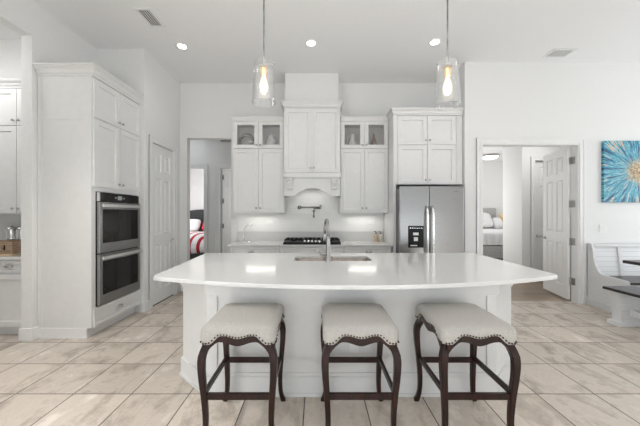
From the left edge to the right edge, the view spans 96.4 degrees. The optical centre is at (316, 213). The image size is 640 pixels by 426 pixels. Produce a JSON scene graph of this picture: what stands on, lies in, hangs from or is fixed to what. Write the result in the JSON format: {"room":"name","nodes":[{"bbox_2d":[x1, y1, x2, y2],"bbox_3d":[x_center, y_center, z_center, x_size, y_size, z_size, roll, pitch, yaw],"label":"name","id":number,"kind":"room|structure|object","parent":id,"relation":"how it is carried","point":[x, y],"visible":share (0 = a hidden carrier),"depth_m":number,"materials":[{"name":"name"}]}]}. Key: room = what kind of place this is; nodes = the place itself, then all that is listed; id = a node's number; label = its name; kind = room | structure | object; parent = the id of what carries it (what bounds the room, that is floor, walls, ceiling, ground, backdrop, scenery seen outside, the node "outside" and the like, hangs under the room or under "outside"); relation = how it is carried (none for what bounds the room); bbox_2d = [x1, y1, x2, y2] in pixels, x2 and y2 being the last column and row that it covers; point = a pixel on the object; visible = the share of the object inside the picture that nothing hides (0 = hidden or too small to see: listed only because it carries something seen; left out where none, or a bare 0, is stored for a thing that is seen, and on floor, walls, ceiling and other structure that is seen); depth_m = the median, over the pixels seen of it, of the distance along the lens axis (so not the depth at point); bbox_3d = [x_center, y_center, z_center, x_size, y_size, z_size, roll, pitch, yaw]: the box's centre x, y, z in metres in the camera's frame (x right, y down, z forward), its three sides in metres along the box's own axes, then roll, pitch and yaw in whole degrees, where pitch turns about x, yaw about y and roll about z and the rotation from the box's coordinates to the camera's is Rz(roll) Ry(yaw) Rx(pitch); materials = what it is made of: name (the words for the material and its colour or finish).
{"room":"kitchen","nodes":[
{"label":"kitchen","id":0,"kind":"room"},
{"bbox_2d":[0,39,20,239],"bbox_3d":[-4.435,-0.482,3.920,2.330,3.765,0.120,0,0,0],"label":"wall","id":1,"kind":"structure","parent":0,"point":[10,49],"depth_m":3.86,"materials":[{"name":"paint"}]},
{"bbox_2d":[0,78,20,213],"bbox_3d":[-3.906,-0.823,3.665,1.268,1.645,0.390,0,0,0],"label":"wall cabinet","id":2,"kind":"object","parent":1,"relation":"attached to","point":[10,88],"visible":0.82,"depth_m":3.52,"materials":[{"name":"paint"}]},
{"bbox_2d":[0,0,96,327],"bbox_3d":[-3.210,-0.482,0.105,0.120,3.765,8.210,0,0,0],"label":"wall","id":3,"kind":"structure","parent":0,"point":[44,38],"depth_m":3.17,"materials":[{"name":"paint"}]},
{"bbox_2d":[18,326,37,340],"bbox_3d":[-3.210,1.330,3.192,0.152,0.140,0.096,0,0,0],"label":"baseboard","id":4,"kind":"structure","parent":3,"relation":"attached to","point":[24,334],"depth_m":3.14,"materials":[{"name":"paint"}]},
{"bbox_2d":[97,49,135,311],"bbox_3d":[-2.872,-0.482,4.150,0.557,3.765,0.120,0,0,0],"label":"wall","id":5,"kind":"structure","parent":0,"point":[121,63],"depth_m":4.09,"materials":[{"name":"paint"}]},
{"bbox_2d":[136,49,179,311],"bbox_3d":[-2.533,-0.482,4.686,0.120,3.765,1.193,0,0,0],"label":"wall","id":6,"kind":"structure","parent":0,"point":[160,107],"depth_m":4.20,"materials":[{"name":"paint"}]},
{"bbox_2d":[141,284,182,311],"bbox_3d":[-2.429,1.330,4.619,0.126,0.140,1.094,0,0,2],"label":"baseboard","id":7,"kind":"structure","parent":6,"relation":"attached to","point":[145,306],"depth_m":4.15,"materials":[{"name":"paint"}]},
{"bbox_2d":[149,135,176,308],"bbox_3d":[-2.464,0.116,4.615,0.018,2.568,0.826,0,0,0],"label":"door frame","id":8,"kind":"structure","parent":6,"relation":"attached to","point":[152,139],"depth_m":4.27,"materials":[{"name":"paint"}]},
{"bbox_2d":[153,144,173,305],"bbox_3d":[-2.474,0.165,4.615,0.092,2.470,0.640,0,0,0],"label":"door","id":9,"kind":"structure","parent":6,"relation":"in","point":[163,239],"depth_m":4.60,"materials":[{"name":"paint"}]},
{"bbox_2d":[190,169,203,209],"bbox_3d":[-3.050,-0.225,9.550,5.100,3.250,0.100,0,0,0],"label":"wall","id":10,"kind":"structure","parent":0,"point":[196,175],"depth_m":9.50,"materials":[{"name":"paint"}]},
{"bbox_2d":[190,140,230,252],"bbox_3d":[-2.350,-0.225,6.560,3.700,3.250,0.120,0,0,0],"label":"wall","id":11,"kind":"structure","parent":0,"point":[210,152],"depth_m":6.50,"materials":[{"name":"paint"}]},
{"bbox_2d":[190,164,207,253],"bbox_3d":[-2.969,0.134,6.491,0.978,2.533,0.018,0,0,0],"label":"door frame","id":12,"kind":"structure","parent":11,"relation":"attached to","point":[205,166],"depth_m":6.49,"materials":[{"name":"paint"}]},
{"bbox_2d":[215,164,230,252],"bbox_3d":[-1.829,0.134,6.491,0.973,2.533,0.018,0,0,0],"label":"door frame","id":13,"kind":"structure","parent":11,"relation":"attached to","point":[217,166],"depth_m":6.49,"materials":[{"name":"paint"}]},
{"bbox_2d":[220,140,230,142],"bbox_3d":[-2.020,-1.690,6.494,0.380,0.150,0.010,0,0,0],"label":"air vent","id":14,"kind":"object","parent":11,"relation":"in","point":[221,141],"visible":0.25,"depth_m":6.49,"materials":[{"name":"white plastic"}]},
{"bbox_2d":[221,170,230,252],"bbox_3d":[-2.148,0.178,7.003,0.092,2.420,0.780,0,0,4],"label":"door","id":15,"kind":"structure","parent":11,"relation":"in","point":[225,175],"depth_m":6.80,"materials":[{"name":"paint"}]},
{"bbox_2d":[180,83,443,263],"bbox_3d":[-0.086,-0.482,5.223,4.773,3.765,0.120,0,0,0],"label":"wall","id":16,"kind":"structure","parent":0,"point":[206,109],"depth_m":5.16,"materials":[{"name":"paint"}]},
{"bbox_2d":[232,225,237,239],"bbox_3d":[-1.477,0.333,5.157,0.090,0.252,0.010,0,0,0],"label":"light switch","id":17,"kind":"object","parent":16,"relation":"attached to","point":[234,227],"visible":1,"depth_m":5.15,"materials":[{"name":"white plastic"}]},
{"bbox_2d":[230,116,285,213],"bbox_3d":[-1.004,-0.823,4.973,0.893,1.635,0.375,0,0,0],"label":"upper cabinet","id":18,"kind":"object","parent":16,"relation":"attached to","point":[258,168],"visible":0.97,"depth_m":4.83,"materials":[{"name":"paint"}]},
{"bbox_2d":[238,133,253,144],"bbox_3d":[-1.225,-1.248,4.973,0.296,0.311,0.093,0,0,0],"label":"ring sculpture","id":19,"kind":"object","parent":18,"relation":"in","point":[242,136],"visible":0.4,"depth_m":4.96,"materials":[{"name":"grey metal"}]},
{"bbox_2d":[266,134,276,144],"bbox_3d":[-0.795,-1.248,4.980,0.196,0.285,0.196,0,0,0],"label":"ginger jar","id":20,"kind":"object","parent":18,"relation":"in","point":[270,141],"visible":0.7,"depth_m":4.92,"materials":[{"name":"white ceramic"}]},
{"bbox_2d":[238,198,383,230],"bbox_3d":[-0.110,0.012,5.156,2.620,0.604,0.012,0,0,0],"label":"tile backsplash","id":21,"kind":"structure","parent":16,"relation":"attached to","point":[295,219],"depth_m":5.15,"materials":[{"name":"white tile"}]},
{"bbox_2d":[298,205,320,217],"bbox_3d":[-0.150,-0.048,5.042,0.438,0.225,0.148,0,0,14],"label":"pot filler","id":22,"kind":"object","parent":21,"relation":"attached to","point":[299,206],"visible":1,"depth_m":5.05,"materials":[{"name":"silver metal"}]},
{"bbox_2d":[238,232,383,240],"bbox_3d":[-0.107,0.415,5.141,2.615,0.201,0.013,0,0,0],"label":"backsplash","id":23,"kind":"structure","parent":16,"relation":"attached to","point":[249,236],"depth_m":5.14,"materials":[{"name":"white tile"}]},
{"bbox_2d":[280,73,343,196],"bbox_3d":[-0.082,-1.332,4.914,1.043,2.064,0.498,0,0,0],"label":"range hood","id":24,"kind":"object","parent":16,"relation":"attached to","point":[312,106],"visible":1,"depth_m":4.74,"materials":[{"name":"paint"}]},
{"bbox_2d":[339,116,387,213],"bbox_3d":[0.797,-0.823,4.973,0.805,1.635,0.375,0,0,0],"label":"upper cabinet","id":25,"kind":"object","parent":16,"relation":"attached to","point":[363,165],"visible":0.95,"depth_m":4.83,"materials":[{"name":"paint"}]},
{"bbox_2d":[346,134,355,144],"bbox_3d":[0.611,-1.241,4.987,0.157,0.270,0.135,0,0,36],"label":"ceramic pitcher","id":26,"kind":"object","parent":25,"relation":"in","point":[352,141],"visible":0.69,"depth_m":4.94,"materials":[{"name":"white ceramic"}]},
{"bbox_2d":[370,133,376,144],"bbox_3d":[0.990,-1.252,4.980,0.170,0.328,0.162,0,0,36],"label":"tree figurine","id":27,"kind":"object","parent":25,"relation":"in","point":[373,142],"visible":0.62,"depth_m":4.95,"materials":[{"name":"brown metal"}]},
{"bbox_2d":[0,258,639,425],"bbox_3d":[0.800,1.450,2.790,13.000,0.100,13.820,0,0,0],"label":"floor","id":28,"kind":"structure","parent":0,"point":[579,368],"depth_m":2.35,"materials":[{"name":"beige tile"}]},
{"bbox_2d":[0,260,20,333],"bbox_3d":[-3.503,0.958,3.540,0.463,0.884,0.636,0,0,0],"label":"base cabinet","id":29,"kind":"object","parent":28,"relation":"on","point":[10,270],"visible":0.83,"depth_m":3.26,"materials":[{"name":"paint"}]},
{"bbox_2d":[33,63,144,338],"bbox_3d":[-2.805,-0.138,3.626,0.680,3.075,0.925,0,0,0],"label":"tall cabinet","id":30,"kind":"object","parent":28,"relation":"on","point":[88,119],"visible":0.97,"depth_m":3.22,"materials":[{"name":"paint"}]},
{"bbox_2d":[96,192,142,306],"bbox_3d":[-2.768,0.405,3.661,0.625,1.320,0.758,0,0,0],"label":"wall oven","id":31,"kind":"object","parent":30,"relation":"in","point":[118,251],"visible":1,"depth_m":3.56,"materials":[{"name":"silver metal"}]},
{"bbox_2d":[190,209,203,259],"bbox_3d":[-3.660,0.625,8.355,1.720,1.550,2.230,0,0,0],"label":"bed","id":32,"kind":"object","parent":28,"relation":"on","point":[196,237],"visible":0.19,"depth_m":7.47,"materials":[{"name":"grey fabric"}]},
{"bbox_2d":[190,219,200,230],"bbox_3d":[-3.980,0.350,9.020,0.600,0.378,0.334,0,0,0],"label":"pillow","id":33,"kind":"object","parent":32,"relation":"on","point":[195,224],"visible":0.5,"depth_m":8.94,"materials":[{"name":"white fabric"}]},
{"bbox_2d":[190,231,203,253],"bbox_3d":[-3.660,0.870,8.300,1.600,0.700,2.120,0,0,0],"label":"quilt","id":34,"kind":"object","parent":32,"relation":"on","point":[196,237],"depth_m":7.35,"materials":[{"name":"fabric"}]},
{"bbox_2d":[197,303,285,425],"bbox_3d":[-0.470,1.028,1.922,0.472,0.758,0.496,0,0,0],"label":"bar stool","id":35,"kind":"object","parent":28,"relation":"on","point":[235,324],"visible":1,"depth_m":1.70,"materials":[{"name":"beige fabric"}]},
{"bbox_2d":[200,303,283,344],"bbox_3d":[-0.470,0.711,1.922,0.452,0.123,0.484,0,0,0],"label":"seat cushion","id":36,"kind":"object","parent":35,"relation":"on","point":[234,323],"depth_m":1.72,"materials":[{"name":"beige fabric"}]},
{"bbox_2d":[230,247,279,252],"bbox_3d":[-0.990,0.958,4.836,0.800,0.884,0.648,0,0,0],"label":"base cabinet","id":37,"kind":"object","parent":28,"relation":"on","point":[232,249],"visible":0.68,"depth_m":4.55,"materials":[{"name":"paint"}]},
{"bbox_2d":[280,247,343,252],"bbox_3d":[-0.083,0.958,4.835,1.005,0.884,0.650,0,0,0],"label":"base cabinet","id":38,"kind":"object","parent":28,"relation":"on","point":[282,249],"visible":0.18,"depth_m":4.51,"materials":[{"name":"paint"}]},
{"bbox_2d":[228,241,392,246],"bbox_3d":[-0.107,0.501,4.815,2.615,0.030,0.640,0,0,0],"label":"countertop","id":39,"kind":"structure","parent":38,"relation":"on","point":[238,243],"depth_m":4.56,"materials":[{"name":"white stone"}]},
{"bbox_2d":[283,237,340,243],"bbox_3d":[-0.080,0.448,4.810,0.928,0.075,0.500,0,0,0],"label":"gas cooktop","id":40,"kind":"object","parent":39,"relation":"in","point":[289,240],"visible":0.96,"depth_m":4.66,"materials":[{"name":"black metal"}]},
{"bbox_2d":[374,231,377,241],"bbox_3d":[1.035,0.392,5.020,0.067,0.187,0.067,0,0,-45],"label":"soap bottle","id":41,"kind":"object","parent":39,"relation":"on","point":[375,234],"visible":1,"depth_m":4.99,"materials":[{"name":"beige plastic"}]},
{"bbox_2d":[378,231,382,241],"bbox_3d":[1.115,0.395,5.020,0.067,0.182,0.067,0,0,-45],"label":"soap bottle","id":42,"kind":"object","parent":39,"relation":"on","point":[380,235],"visible":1,"depth_m":5.00,"materials":[{"name":"beige plastic"}]},
{"bbox_2d":[179,283,512,396],"bbox_3d":[0.270,0.959,2.838,2.938,0.889,1.302,0,0,0],"label":"kitchen island","id":43,"kind":"object","parent":28,"relation":"on","point":[302,369],"visible":0.34,"depth_m":2.21,"materials":[{"name":"paint"}]},
{"bbox_2d":[349,343,357,352],"bbox_3d":[0.285,1.015,2.210,0.070,0.115,0.008,0,0,0],"label":"wall outlet","id":44,"kind":"object","parent":43,"relation":"attached to","point":[353,348],"visible":0.56,"depth_m":2.21,"materials":[{"name":"white plastic"}]},
{"bbox_2d":[153,253,557,289],"bbox_3d":[0.292,0.500,2.752,3.332,0.031,1.622,0,0,0],"label":"island countertop","id":45,"kind":"structure","parent":43,"relation":"on","point":[385,271],"depth_m":2.41,"materials":[{"name":"white stone"}]},
{"bbox_2d":[317,218,330,261],"bbox_3d":[0.071,0.265,2.993,0.148,0.439,0.236,0,0,0],"label":"kitchen faucet","id":46,"kind":"object","parent":45,"relation":"on","point":[327,253],"visible":1,"depth_m":2.89,"materials":[{"name":"silver metal"}]},
{"bbox_2d":[295,256,370,260],"bbox_3d":[0.168,0.597,3.135,0.821,0.216,0.356,0,0,0],"label":"sink","id":47,"kind":"object","parent":45,"relation":"in","point":[322,258],"visible":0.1,"depth_m":3.31,"materials":[{"name":"metal"}]},
{"bbox_2d":[320,303,401,425],"bbox_3d":[0.262,1.028,1.922,0.472,0.758,0.496,0,0,0],"label":"bar stool","id":48,"kind":"object","parent":28,"relation":"on","point":[359,324],"visible":1,"depth_m":1.70,"materials":[{"name":"white fabric"}]},
{"bbox_2d":[322,303,398,344],"bbox_3d":[0.262,0.711,1.922,0.452,0.123,0.484,0,0,0],"label":"seat cushion","id":49,"kind":"object","parent":48,"relation":"on","point":[353,323],"depth_m":1.71,"materials":[{"name":"beige fabric"}]},
{"bbox_2d":[344,247,390,252],"bbox_3d":[0.805,0.958,4.836,0.760,0.884,0.648,0,0,0],"label":"base cabinet","id":50,"kind":"object","parent":28,"relation":"on","point":[346,249],"visible":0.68,"depth_m":4.55,"materials":[{"name":"paint"}]},
{"bbox_2d":[384,107,463,252],"bbox_3d":[1.722,-0.130,4.805,1.135,3.060,0.710,0,0,0],"label":"tall cabinet","id":51,"kind":"object","parent":28,"relation":"on","point":[425,143],"visible":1,"depth_m":4.51,"materials":[{"name":"paint"}]},
{"bbox_2d":[396,186,463,252],"bbox_3d":[1.711,0.494,4.633,0.950,1.812,0.915,0,0,0],"label":"refrigerator","id":52,"kind":"object","parent":28,"relation":"on","point":[429,219],"visible":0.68,"depth_m":4.25,"materials":[{"name":"silver metal"}]},
{"bbox_2d":[413,303,520,425],"bbox_3d":[0.963,1.028,1.922,0.472,0.758,0.496,0,0,0],"label":"bar stool","id":53,"kind":"object","parent":28,"relation":"on","point":[452,324],"visible":1,"depth_m":1.71,"materials":[{"name":"white fabric"}]},
{"bbox_2d":[416,303,515,344],"bbox_3d":[0.963,0.711,1.922,0.452,0.123,0.484,0,0,0],"label":"seat cushion","id":54,"kind":"object","parent":53,"relation":"on","point":[451,323],"depth_m":1.73,"materials":[{"name":"beige fabric"}]},
{"bbox_2d":[483,208,502,258],"bbox_3d":[4.720,0.608,7.983,1.720,1.585,1.994,0,0,0],"label":"bed","id":55,"kind":"object","parent":28,"relation":"on","point":[492,237],"visible":0.16,"depth_m":7.00,"materials":[{"name":"grey fabric"}]},
{"bbox_2d":[483,213,492,227],"bbox_3d":[4.930,0.180,8.620,0.680,0.447,0.348,0,0,0],"label":"pillow","id":56,"kind":"object","parent":55,"relation":"on","point":[487,220],"visible":0.44,"depth_m":8.49,"materials":[{"name":"white fabric"}]},
{"bbox_2d":[492,218,502,227],"bbox_3d":[5.420,0.270,8.600,0.280,0.321,0.283,0,0,0],"label":"pillow","id":57,"kind":"object","parent":55,"relation":"on","point":[497,222],"visible":0.84,"depth_m":8.50,"materials":[{"name":"white fabric"}]},
{"bbox_2d":[587,243,639,312],"bbox_3d":[5.384,0.925,4.145,2.412,0.950,0.570,0,0,0],"label":"bench","id":58,"kind":"object","parent":28,"relation":"on","point":[606,267],"visible":0.84,"depth_m":4.34,"materials":[{"name":"white wood"}]},
{"bbox_2d":[602,286,639,326],"bbox_3d":[3.930,1.169,3.015,0.420,0.462,1.430,0,0,0],"label":"bench","id":59,"kind":"object","parent":28,"relation":"on","point":[625,299],"visible":1,"depth_m":3.56,"materials":[{"name":"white wood"}]},
{"bbox_2d":[623,260,639,265],"bbox_3d":[4.765,1.019,3.185,1.050,0.762,1.570,0,0,0],"label":"dining table","id":60,"kind":"object","parent":28,"relation":"on","point":[633,262],"visible":1,"depth_m":3.87,"materials":[{"name":"brown wood"}]},
{"bbox_3d":[-4.140,0.958,3.554,0.800,0.884,0.608,0,0,0],"label":"base cabinet","id":61,"kind":"object","parent":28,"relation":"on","visible":0},
{"bbox_2d":[0,255,20,259],"bbox_3d":[-3.911,0.501,3.542,1.278,0.030,0.633,0,0,0],"label":"countertop","id":62,"kind":"structure","parent":61,"relation":"on","point":[16,257],"depth_m":3.23,"materials":[{"name":"white stone"}]},
{"bbox_2d":[0,253,20,255],"bbox_3d":[-3.792,0.475,3.440,0.515,0.022,0.280,0,0,0],"label":"cutting board","id":63,"kind":"object","parent":62,"relation":"on","point":[15,253],"visible":0.41,"depth_m":3.30,"materials":[{"name":"brown wood"}]},
{"bbox_2d":[0,240,20,253],"bbox_3d":[-3.780,0.394,3.419,0.480,0.140,0.242,0,0,0],"label":"wooden crate","id":64,"kind":"object","parent":63,"relation":"on","point":[6,246],"visible":0.58,"depth_m":3.32,"materials":[{"name":"brown wood"}]},
{"bbox_2d":[5,225,16,239],"bbox_3d":[-3.908,0.310,3.660,0.114,0.350,0.114,0,0,0],"label":"canister","id":65,"kind":"object","parent":64,"relation":"in","point":[10,231],"visible":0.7,"depth_m":3.62,"materials":[{"name":"silver metal"}]},
{"bbox_2d":[16,226,20,239],"bbox_3d":[-3.775,0.310,3.660,0.114,0.350,0.114,0,0,0],"label":"canister","id":66,"kind":"object","parent":64,"relation":"in","point":[18,229],"visible":0.2,"depth_m":3.60,"materials":[{"name":"silver metal"}]},
{"bbox_2d":[0,0,639,82],"bbox_3d":[0.710,-2.415,0.582,12.820,0.100,9.403,0,0,0],"label":"ceiling","id":67,"kind":"structure","parent":0,"point":[362,41],"depth_m":3.73,"materials":[{"name":"paint"}]},
{"bbox_2d":[133,8,165,27],"bbox_3d":[-2.010,-2.358,3.445,0.200,0.011,0.340,0,0,0],"label":"ceiling vent","id":68,"kind":"object","parent":67,"relation":"in","point":[150,18],"visible":1,"depth_m":3.44,"materials":[{"name":"white plastic"}]},
{"bbox_2d":[175,43,188,49],"bbox_3d":[-1.900,-2.360,4.030,0.170,0.008,0.170,0,0,0],"label":"recessed light","id":69,"kind":"object","parent":67,"relation":"in","point":[182,46],"visible":1,"depth_m":4.03,"materials":[{"name":"white plastic"}]},
{"bbox_2d":[178,44,186,48],"bbox_3d":[-1.900,-2.360,4.030,0.120,0.006,0.120,0,0,0],"label":"diffuser","id":70,"kind":"object","parent":69,"relation":"attached to","point":[181,46],"depth_m":4.03,"materials":[{"name":"white plastic"}]},
{"bbox_2d":[252,0,275,105],"bbox_3d":[-0.505,-1.709,2.720,0.227,1.310,0.227,0,0,0],"label":"pendant lamp","id":71,"kind":"object","parent":67,"relation":"hanging from","point":[263,85],"visible":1,"depth_m":2.70,"materials":[{"name":"clear glass"}]},
{"bbox_2d":[260,65,267,76],"bbox_3d":[-0.505,-1.356,2.720,0.074,0.087,0.074,0,0,0],"label":"socket","id":72,"kind":"object","parent":71,"relation":"attached to","point":[263,68],"depth_m":2.70,"materials":[{"name":"gold metal"}]},
{"bbox_2d":[305,39,316,46],"bbox_3d":[-0.083,-2.360,3.955,0.170,0.008,0.170,0,0,0],"label":"recessed light","id":73,"kind":"object","parent":67,"relation":"in","point":[310,43],"visible":1,"depth_m":3.95,"materials":[{"name":"white plastic"}]},
{"bbox_2d":[307,41,314,45],"bbox_3d":[-0.083,-2.360,3.955,0.120,0.006,0.120,0,0,0],"label":"diffuser","id":74,"kind":"object","parent":73,"relation":"attached to","point":[309,43],"depth_m":3.95,"materials":[{"name":"white plastic"}]},
{"bbox_2d":[428,38,441,45],"bbox_3d":[1.620,-2.360,3.930,0.170,0.008,0.170,0,0,0],"label":"recessed light","id":75,"kind":"object","parent":67,"relation":"in","point":[436,41],"visible":1,"depth_m":3.93,"materials":[{"name":"white plastic"}]},
{"bbox_2d":[430,40,438,44],"bbox_3d":[1.620,-2.360,3.930,0.120,0.006,0.120,0,0,0],"label":"diffuser","id":76,"kind":"object","parent":75,"relation":"attached to","point":[432,42],"depth_m":3.93,"materials":[{"name":"white plastic"}]},
{"bbox_2d":[434,0,460,110],"bbox_3d":[1.205,-1.679,2.640,0.227,1.370,0.227,0,0,0],"label":"pendant lamp","id":77,"kind":"object","parent":67,"relation":"hanging from","point":[447,88],"visible":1,"depth_m":2.62,"materials":[{"name":"clear glass"}]},
{"bbox_2d":[443,65,451,77],"bbox_3d":[1.205,-1.313,2.640,0.074,0.092,0.074,0,0,0],"label":"socket","id":78,"kind":"object","parent":77,"relation":"attached to","point":[447,69],"depth_m":2.62,"materials":[{"name":"gold metal"}]},
{"bbox_2d":[542,48,577,57],"bbox_3d":[3.560,-2.358,4.200,0.340,0.011,0.240,0,0,0],"label":"ceiling vent","id":79,"kind":"object","parent":67,"relation":"in","point":[556,52],"visible":1,"depth_m":4.18,"materials":[{"name":"white plastic"}]},
{"bbox_2d":[444,66,460,185],"bbox_3d":[2.360,-0.482,6.845,0.120,3.765,4.550,0,0,0],"label":"wall","id":80,"kind":"structure","parent":0,"point":[454,96],"depth_m":4.79,"materials":[{"name":"paint"}]},
{"bbox_2d":[483,162,502,228],"bbox_3d":[4.860,-0.125,9.060,4.880,3.050,0.120,0,0,0],"label":"wall","id":81,"kind":"structure","parent":0,"point":[492,171],"depth_m":9.00,"materials":[{"name":"paint"}]},
{"bbox_2d":[483,147,502,161],"bbox_3d":[4.860,-1.700,6.845,4.880,0.100,4.550,0,0,0],"label":"ceiling","id":82,"kind":"structure","parent":0,"point":[486,150],"depth_m":7.67,"materials":[{"name":"paint"}]},
{"bbox_2d":[483,154,499,159],"bbox_3d":[4.830,-1.587,8.000,0.470,0.124,0.470,0,0,0],"label":"flush ceiling light","id":83,"kind":"object","parent":82,"relation":"attached to","point":[490,156],"visible":0.91,"depth_m":7.86,"materials":[{"name":"white glass"}]},
{"bbox_2d":[503,147,570,276],"bbox_3d":[5.710,-0.125,6.190,2.980,3.050,0.600,0,0,0],"label":"wall","id":84,"kind":"structure","parent":0,"point":[516,160],"depth_m":5.99,"materials":[{"name":"paint"}]},
{"bbox_2d":[535,161,542,270],"bbox_3d":[4.870,0.148,5.921,0.750,2.480,0.097,0,0,0],"label":"door","id":85,"kind":"structure","parent":84,"relation":"in","point":[538,164],"depth_m":5.93,"materials":[{"name":"paint"}]},
{"bbox_2d":[531,156,570,268],"bbox_3d":[4.870,0.106,5.881,0.936,2.588,0.018,0,0,0],"label":"door frame","id":86,"kind":"structure","parent":84,"relation":"attached to","point":[533,158],"depth_m":5.88,"materials":[{"name":"paint"}]},
{"bbox_2d":[461,62,639,294],"bbox_3d":[4.650,-0.482,4.510,4.700,3.765,0.120,0,0,0],"label":"wall","id":87,"kind":"structure","parent":0,"point":[596,102],"depth_m":4.45,"materials":[{"name":"paint"}]},
{"bbox_2d":[476,138,585,303],"bbox_3d":[3.322,0.111,4.501,1.686,2.578,0.138,0,0,0],"label":"door frame","id":88,"kind":"structure","parent":87,"relation":"attached to","point":[479,141],"depth_m":4.44,"materials":[{"name":"paint"}]},
{"bbox_2d":[542,147,574,298],"bbox_3d":[4.087,0.150,4.891,0.095,2.440,0.788,0,0,11],"label":"door","id":89,"kind":"structure","parent":87,"relation":"in","point":[557,203],"depth_m":4.85,"materials":[{"name":"paint"}]},
{"bbox_2d":[599,224,606,231],"bbox_3d":[4.450,0.225,4.444,0.118,0.125,0.010,0,0,0],"label":"light switch","id":90,"kind":"object","parent":87,"relation":"attached to","point":[602,227],"visible":1,"depth_m":4.44,"materials":[{"name":"white plastic"}]},
{"bbox_2d":[601,141,639,201],"bbox_3d":[4.945,-0.655,4.429,1.050,0.950,0.040,0,0,0],"label":"canvas painting","id":91,"kind":"object","parent":87,"relation":"attached to","point":[620,160],"visible":1,"depth_m":4.41,"materials":[{"name":"blue fabric"}]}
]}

